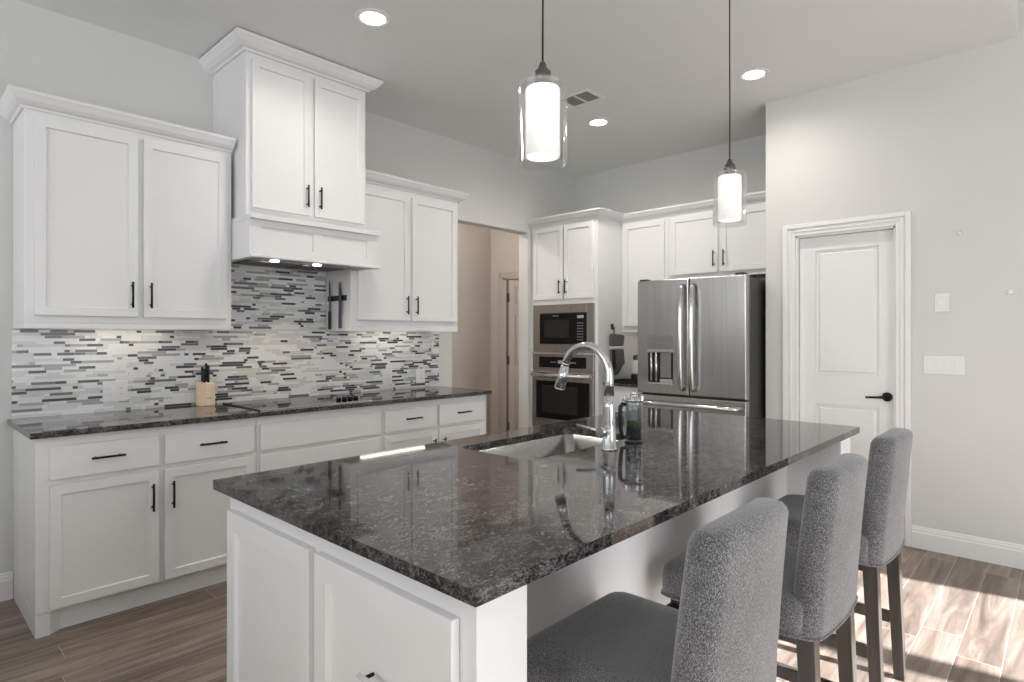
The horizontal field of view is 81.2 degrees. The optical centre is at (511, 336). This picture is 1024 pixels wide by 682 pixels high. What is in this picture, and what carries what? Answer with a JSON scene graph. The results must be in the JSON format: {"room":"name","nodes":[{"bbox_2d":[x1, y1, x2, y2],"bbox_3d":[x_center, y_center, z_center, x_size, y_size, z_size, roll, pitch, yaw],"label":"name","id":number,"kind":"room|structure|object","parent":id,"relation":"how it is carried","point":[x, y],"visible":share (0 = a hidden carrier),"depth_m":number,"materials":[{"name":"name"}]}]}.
{"room":"kitchen","nodes":[
{"label":"kitchen","id":0,"kind":"room"},
{"bbox_2d":[0,0,573,573],"bbox_3d":[-2.583,-0.194,3.104,0.120,3.060,9.400,0,0,43],"label":"wall","id":1,"kind":"structure","parent":0,"point":[42,50],"depth_m":3.52,"materials":[{"name":"paint"}]},
{"bbox_2d":[0,571,12,601],"bbox_3d":[-3.132,1.267,2.418,0.016,0.138,7.648,0,0,43],"label":"baseboard","id":2,"kind":"structure","parent":1,"relation":"attached to","point":[6,579],"depth_m":3.02,"materials":[{"name":"white wood"}]},
{"bbox_2d":[0,85,235,329],"bbox_3d":[-2.101,-0.595,3.241,0.396,1.114,1.020,0,0,43],"label":"upper cabinet","id":3,"kind":"object","parent":1,"relation":"attached to","point":[122,220],"visible":1,"depth_m":3.09,"materials":[{"name":"white wood"}]},
{"bbox_2d":[11,264,438,418],"bbox_3d":[-1.588,-0.021,4.072,0.008,0.886,2.817,0,0,43],"label":"tile backsplash","id":4,"kind":"structure","parent":1,"relation":"attached to","point":[278,344],"depth_m":3.86,"materials":[{"name":"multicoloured tile"}]},
{"bbox_2d":[102,380,127,401],"bbox_3d":[-2.237,0.310,3.368,0.006,0.116,0.121,0,0,43],"label":"wall outlet","id":5,"kind":"object","parent":4,"relation":"attached to","point":[112,391],"visible":1,"depth_m":3.37,"materials":[{"name":"white plastic"}]},
{"bbox_2d":[105,386,112,397],"bbox_3d":[-2.256,0.310,3.345,0.002,0.066,0.034,0,0,43],"label":"socket","id":6,"kind":"object","parent":5,"relation":"attached to","point":[108,389],"depth_m":3.34,"materials":[{"name":"plastic"}]},
{"bbox_2d":[118,385,124,396],"bbox_3d":[-2.215,0.310,3.389,0.002,0.066,0.034,0,0,43],"label":"socket","id":7,"kind":"object","parent":5,"relation":"attached to","point":[121,388],"depth_m":3.39,"materials":[{"name":"white plastic"}]},
{"bbox_2d":[382,370,391,384],"bbox_3d":[-0.982,0.323,4.708,0.006,0.117,0.090,0,0,43],"label":"wall outlet","id":8,"kind":"object","parent":4,"relation":"attached to","point":[386,374],"visible":1,"depth_m":4.70,"materials":[{"name":"white plastic"}]},
{"bbox_2d":[416,369,424,382],"bbox_3d":[-0.756,0.328,4.949,0.006,0.117,0.090,0,0,43],"label":"wall outlet","id":9,"kind":"object","parent":4,"relation":"attached to","point":[420,373],"visible":1,"depth_m":4.95,"materials":[{"name":"white plastic"}]},
{"bbox_2d":[199,27,382,228],"bbox_3d":[-1.403,-1.205,3.861,0.568,1.022,0.967,0,0,43],"label":"upper cabinet","id":10,"kind":"object","parent":1,"relation":"attached to","point":[295,117],"visible":0.95,"depth_m":3.64,"materials":[{"name":"white wood"}]},
{"bbox_2d":[231,212,379,271],"bbox_3d":[-1.381,-0.570,3.854,0.591,0.246,0.857,0,0,43],"label":"range hood","id":11,"kind":"object","parent":10,"relation":"attached to","point":[262,240],"visible":1,"depth_m":3.62,"materials":[{"name":"wood"}]},
{"bbox_2d":[326,169,468,331],"bbox_3d":[-0.851,-0.595,4.575,0.396,1.114,1.061,0,0,43],"label":"upper cabinet","id":12,"kind":"object","parent":1,"relation":"attached to","point":[414,287],"depth_m":4.42,"materials":[{"name":"white wood"}]},
{"bbox_2d":[328,281,330,328],"bbox_3d":[-1.301,-0.224,4.260,0.022,0.350,0.014,0,0,43],"label":"kitchen knife","id":13,"kind":"object","parent":12,"relation":"attached to","point":[329,311],"visible":1,"depth_m":4.25,"materials":[{"name":"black metal"}]},
{"bbox_2d":[338,282,340,328],"bbox_3d":[-1.201,-0.219,4.167,0.034,0.330,0.014,0,0,43],"label":"kitchen knife","id":14,"kind":"object","parent":12,"relation":"attached to","point":[339,313],"visible":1,"depth_m":4.16,"materials":[{"name":"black metal"}]},
{"bbox_2d":[452,223,489,433],"bbox_3d":[-1.300,-0.194,6.356,0.120,3.060,2.900,0,0,43],"label":"wall","id":15,"kind":"structure","parent":0,"point":[471,343],"depth_m":7.15,"materials":[{"name":"paint"}]},
{"bbox_2d":[0,545,1023,681],"bbox_3d":[-0.455,1.396,2.070,9.600,0.120,10.800,0,0,43],"label":"floor","id":16,"kind":"structure","parent":0,"point":[964,617],"depth_m":2.64,"materials":[{"name":"brown wood"}]},
{"bbox_2d":[13,417,255,638],"bbox_3d":[-1.971,0.893,3.181,0.664,0.886,0.976,0,0,43],"label":"base cabinet","id":17,"kind":"object","parent":16,"relation":"on","point":[106,523],"visible":0.94,"depth_m":2.88,"materials":[{"name":"white wood"}]},
{"bbox_2d":[7,386,491,439],"bbox_3d":[-1.360,0.436,3.844,0.651,0.028,2.828,0,0,43],"label":"countertop","id":18,"kind":"structure","parent":17,"relation":"on","point":[33,428],"depth_m":3.22,"materials":[{"name":"stone"}]},
{"bbox_2d":[196,363,214,405],"bbox_3d":[-1.873,0.294,3.650,0.081,0.256,0.084,0,0,43],"label":"knife block","id":19,"kind":"object","parent":18,"relation":"on","point":[205,388],"visible":1,"depth_m":3.63,"materials":[{"name":"brown wood"}]},
{"bbox_2d":[223,395,372,410],"bbox_3d":[-1.360,0.408,3.821,0.526,0.028,0.746,0,0,43],"label":"cooktop","id":20,"kind":"object","parent":18,"relation":"in","point":[284,403],"visible":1,"depth_m":3.76,"materials":[{"name":"black glass"}]},
{"bbox_2d":[256,405,381,472],"bbox_3d":[-1.351,0.893,3.843,0.664,0.886,0.836,0,0,43],"label":"base cabinet","id":21,"kind":"object","parent":16,"relation":"on","point":[287,440],"visible":0.26,"depth_m":3.59,"materials":[{"name":"white wood"}]},
{"bbox_2d":[382,395,485,451],"bbox_3d":[-0.735,0.893,4.501,0.664,0.886,0.966,0,0,43],"label":"base cabinet","id":22,"kind":"object","parent":16,"relation":"on","point":[408,424],"visible":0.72,"depth_m":4.25,"materials":[{"name":"white wood"}]},
{"bbox_2d":[227,437,849,681],"bbox_3d":[0.337,0.893,2.261,1.098,0.886,2.439,0,0,43],"label":"kitchen island","id":23,"kind":"object","parent":16,"relation":"on","point":[302,606],"visible":0.34,"depth_m":1.42,"materials":[{"name":"white wood"}]},
{"bbox_2d":[213,407,859,607],"bbox_3d":[0.370,0.436,2.269,1.122,0.028,2.457,0,0,43],"label":"island countertop","id":24,"kind":"structure","parent":23,"relation":"on","point":[467,524],"depth_m":1.62,"materials":[{"name":"stone"}]},
{"bbox_2d":[479,434,619,459],"bbox_3d":[0.163,0.567,2.395,0.427,0.234,0.742,0,0,43],"label":"sink","id":25,"kind":"object","parent":24,"relation":"in","point":[541,448],"visible":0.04,"depth_m":2.64,"materials":[{"name":"metal"}]},
{"bbox_2d":[554,342,616,450],"bbox_3d":[0.268,0.222,2.287,0.285,0.400,0.092,0,0,43],"label":"kitchen faucet","id":26,"kind":"object","parent":24,"relation":"on","point":[607,431],"visible":1,"depth_m":2.21,"materials":[{"name":"silver metal"}]},
{"bbox_2d":[618,392,643,443],"bbox_3d":[0.480,0.322,2.377,0.082,0.200,0.096,0,0,43],"label":"glass jug","id":27,"kind":"object","parent":24,"relation":"on","point":[633,428],"visible":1,"depth_m":2.36,"materials":[{"name":"clear glass"}]},
{"bbox_2d":[527,207,637,426],"bbox_3d":[0.730,0.092,5.910,0.877,2.488,0.773,0,0,43],"label":"tall cabinet","id":28,"kind":"object","parent":16,"relation":"on","point":[576,257],"visible":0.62,"depth_m":5.62,"materials":[{"name":"white wood"}]},
{"bbox_2d":[530,352,594,425],"bbox_3d":[0.629,0.532,5.851,0.738,0.759,0.583,0,0,43],"label":"wall oven","id":29,"kind":"object","parent":28,"relation":"in","point":[550,404],"visible":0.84,"depth_m":5.68,"materials":[{"name":"silver metal"}]},
{"bbox_2d":[533,303,594,352],"bbox_3d":[0.597,-0.076,5.818,0.736,0.455,0.375,0,0,43],"label":"microwave oven","id":30,"kind":"object","parent":28,"relation":"in","point":[556,328],"visible":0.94,"depth_m":5.68,"materials":[{"name":"silver metal"}]},
{"bbox_3d":[0.946,-0.090,5.568,0.037,0.052,0.034,0,0,43],"label":"wall hook","id":31,"kind":"object","parent":28,"relation":"attached to","visible":0},
{"bbox_2d":[609,329,624,374],"bbox_3d":[0.992,0.143,5.609,0.044,0.445,0.233,0,0,43],"label":"oven mitt","id":32,"kind":"object","parent":31,"relation":"hanging from","point":[616,341],"visible":0.98,"depth_m":5.58,"materials":[{"name":"grey fabric"}]},
{"bbox_2d":[614,386,640,412],"bbox_3d":[1.248,0.893,5.508,0.559,0.886,0.652,0,0,43],"label":"base cabinet","id":33,"kind":"object","parent":16,"relation":"on","point":[619,391],"visible":0.09,"depth_m":5.35,"materials":[{"name":"white wood"}]},
{"bbox_2d":[603,382,637,387],"bbox_3d":[1.256,0.436,5.513,0.565,0.028,0.634,0,0,43],"label":"countertop","id":34,"kind":"structure","parent":33,"relation":"on","point":[615,384],"depth_m":5.32,"materials":[{"name":"stone"}]},
{"bbox_2d":[614,379,637,383],"bbox_3d":[1.102,0.409,5.407,0.370,0.026,0.200,0,0,43],"label":"serving tray","id":35,"kind":"object","parent":34,"relation":"on","point":[629,381],"visible":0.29,"depth_m":5.39,"materials":[{"name":"black plastic"}]},
{"bbox_2d":[631,354,637,378],"bbox_3d":[1.188,0.296,5.601,0.144,0.251,0.144,0,0,43],"label":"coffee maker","id":36,"kind":"object","parent":34,"relation":"on","point":[634,375],"visible":0.4,"depth_m":5.56,"materials":[{"name":"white plastic"}]},
{"bbox_2d":[527,497,788,681],"bbox_3d":[0.316,0.839,1.332,0.503,0.994,0.458,0,0,43],"label":"bar stool","id":37,"kind":"object","parent":16,"relation":"on","point":[725,626],"visible":0.99,"depth_m":1.19,"materials":[{"name":"grey fabric"}]},
{"bbox_2d":[638,272,765,417],"bbox_3d":[1.593,0.441,4.795,0.880,1.790,0.923,0,0,43],"label":"refrigerator","id":38,"kind":"object","parent":16,"relation":"on","point":[702,340],"visible":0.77,"depth_m":4.43,"materials":[{"name":"grey metal"}]},
{"bbox_2d":[661,453,867,681],"bbox_3d":[0.782,0.839,1.830,0.503,0.994,0.458,0,0,43],"label":"bar stool","id":39,"kind":"object","parent":16,"relation":"on","point":[819,598],"visible":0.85,"depth_m":1.59,"materials":[{"name":"grey fabric"}]},
{"bbox_2d":[778,427,912,681],"bbox_3d":[1.253,0.839,2.334,0.503,0.994,0.458,0,0,43],"label":"bar stool","id":40,"kind":"object","parent":16,"relation":"on","point":[882,531],"visible":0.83,"depth_m":2.09,"materials":[{"name":"grey fabric"}]},
{"bbox_2d":[18,0,1017,177],"bbox_3d":[-0.455,-2.069,2.070,9.600,0.690,10.800,0,0,43],"label":"ceiling","id":41,"kind":"structure","parent":0,"point":[459,70],"depth_m":3.54,"materials":[{"name":"paint"}]},
{"bbox_2d":[354,8,391,27],"bbox_3d":[-0.753,-1.721,3.237,0.200,0.006,0.200,0,0,43],"label":"recessed light","id":42,"kind":"object","parent":41,"relation":"in","point":[368,17],"visible":1,"depth_m":3.23,"materials":[{"name":"white plastic"}]},
{"bbox_2d":[526,0,559,161],"bbox_3d":[0.097,-1.134,1.887,0.157,1.180,0.157,0,0,43],"label":"pendant lamp","id":43,"kind":"object","parent":41,"relation":"hanging from","point":[542,96],"visible":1,"depth_m":1.84,"materials":[{"name":"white glass"}]},
{"bbox_2d":[560,89,604,107],"bbox_3d":[0.495,-1.720,4.328,0.280,0.008,0.215,0,0,43],"label":"ceiling vent","id":44,"kind":"object","parent":41,"relation":"in","point":[586,96],"visible":0.91,"depth_m":4.32,"materials":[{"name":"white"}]},
{"bbox_2d":[586,118,610,126],"bbox_3d":[0.697,-1.721,4.814,0.200,0.006,0.200,0,0,43],"label":"recessed light","id":45,"kind":"object","parent":41,"relation":"in","point":[596,122],"visible":1,"depth_m":4.81,"materials":[{"name":"white plastic"}]},
{"bbox_2d":[718,0,740,222],"bbox_3d":[1.063,-1.134,2.918,0.157,1.180,0.157,0,0,43],"label":"pendant lamp","id":46,"kind":"object","parent":41,"relation":"hanging from","point":[729,184],"visible":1,"depth_m":2.88,"materials":[{"name":"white glass"}]},
{"bbox_2d":[738,68,769,80],"bbox_3d":[1.593,-1.721,3.934,0.200,0.006,0.200,0,0,43],"label":"recessed light","id":47,"kind":"object","parent":41,"relation":"in","point":[753,74],"visible":1,"depth_m":3.93,"materials":[{"name":"white plastic"}]},
{"bbox_2d":[490,134,765,432],"bbox_3d":[1.085,-0.194,6.191,3.827,3.060,0.120,0,0,43],"label":"wall","id":48,"kind":"structure","parent":0,"point":[691,176],"depth_m":5.85,"materials":[{"name":"paint"}]},
{"bbox_2d":[497,269,518,431],"bbox_3d":[0.208,0.274,6.998,0.940,2.125,0.140,0,0,43],"label":"trim","id":49,"kind":"structure","parent":48,"relation":"attached to","point":[503,277],"depth_m":7.22,"materials":[{"name":"paint"}]},
{"bbox_2d":[506,279,518,430],"bbox_3d":[0.236,0.326,6.996,0.729,2.000,0.040,0,0,35],"label":"door","id":50,"kind":"structure","parent":48,"relation":"in","point":[512,297],"depth_m":7.13,"materials":[{"name":"paint"}]},
{"bbox_2d":[622,207,667,331],"bbox_3d":[1.313,-0.595,5.627,0.492,1.114,0.390,0,0,43],"label":"upper cabinet","id":51,"kind":"object","parent":48,"relation":"attached to","point":[644,232],"visible":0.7,"depth_m":5.55,"materials":[{"name":"white wood"}]},
{"bbox_2d":[665,190,765,278],"bbox_3d":[1.853,-0.827,5.120,0.988,0.650,0.390,0,0,43],"label":"upper cabinet","id":52,"kind":"object","parent":48,"relation":"attached to","point":[699,245],"visible":0.66,"depth_m":5.04,"materials":[{"name":"white wood"}]},
{"bbox_2d":[766,0,1023,544],"bbox_3d":[3.684,-0.474,3.202,4.305,3.620,0.689,0,0,43],"label":"wall","id":53,"kind":"structure","parent":0,"point":[939,140],"depth_m":3.69,"materials":[{"name":"paint"}]},
{"bbox_2d":[782,210,910,546],"bbox_3d":[2.289,0.269,4.105,0.783,2.135,0.140,0,0,43],"label":"trim","id":54,"kind":"structure","parent":53,"relation":"attached to","point":[900,222],"depth_m":3.94,"materials":[{"name":"white wood"}]},
{"bbox_2d":[800,229,893,461],"bbox_3d":[2.272,0.314,4.087,0.583,2.025,0.101,0,0,43],"label":"door","id":55,"kind":"structure","parent":53,"relation":"in","point":[847,280],"depth_m":4.08,"materials":[{"name":"white wood"}]},
{"bbox_2d":[935,293,948,311],"bbox_3d":[2.654,-0.209,3.687,0.073,0.115,0.012,0,0,43],"label":"wall control","id":56,"kind":"object","parent":53,"relation":"attached to","point":[941,299],"visible":1,"depth_m":3.68,"materials":[{"name":"white plastic"}]},
{"bbox_2d":[923,356,964,374],"bbox_3d":[2.661,0.179,3.682,0.206,0.113,0.008,0,0,43],"label":"light switch","id":57,"kind":"object","parent":53,"relation":"attached to","point":[944,365],"visible":1,"depth_m":3.68,"materials":[{"name":"white plastic"}]},
{"bbox_2d":[911,525,1023,569],"bbox_3d":[3.445,1.267,2.943,4.300,0.138,0.016,0,0,43],"label":"baseboard","id":58,"kind":"structure","parent":53,"relation":"attached to","point":[1003,553],"depth_m":3.59,"materials":[{"name":"white wood"}]},
{"bbox_2d":[1006,289,1013,294],"bbox_3d":[2.888,-0.257,3.466,0.036,0.036,0.014,0,0,43],"label":"disc","id":59,"kind":"object","parent":53,"relation":"attached to","point":[1009,291],"visible":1,"depth_m":3.46,"materials":[{"name":"white plastic"}]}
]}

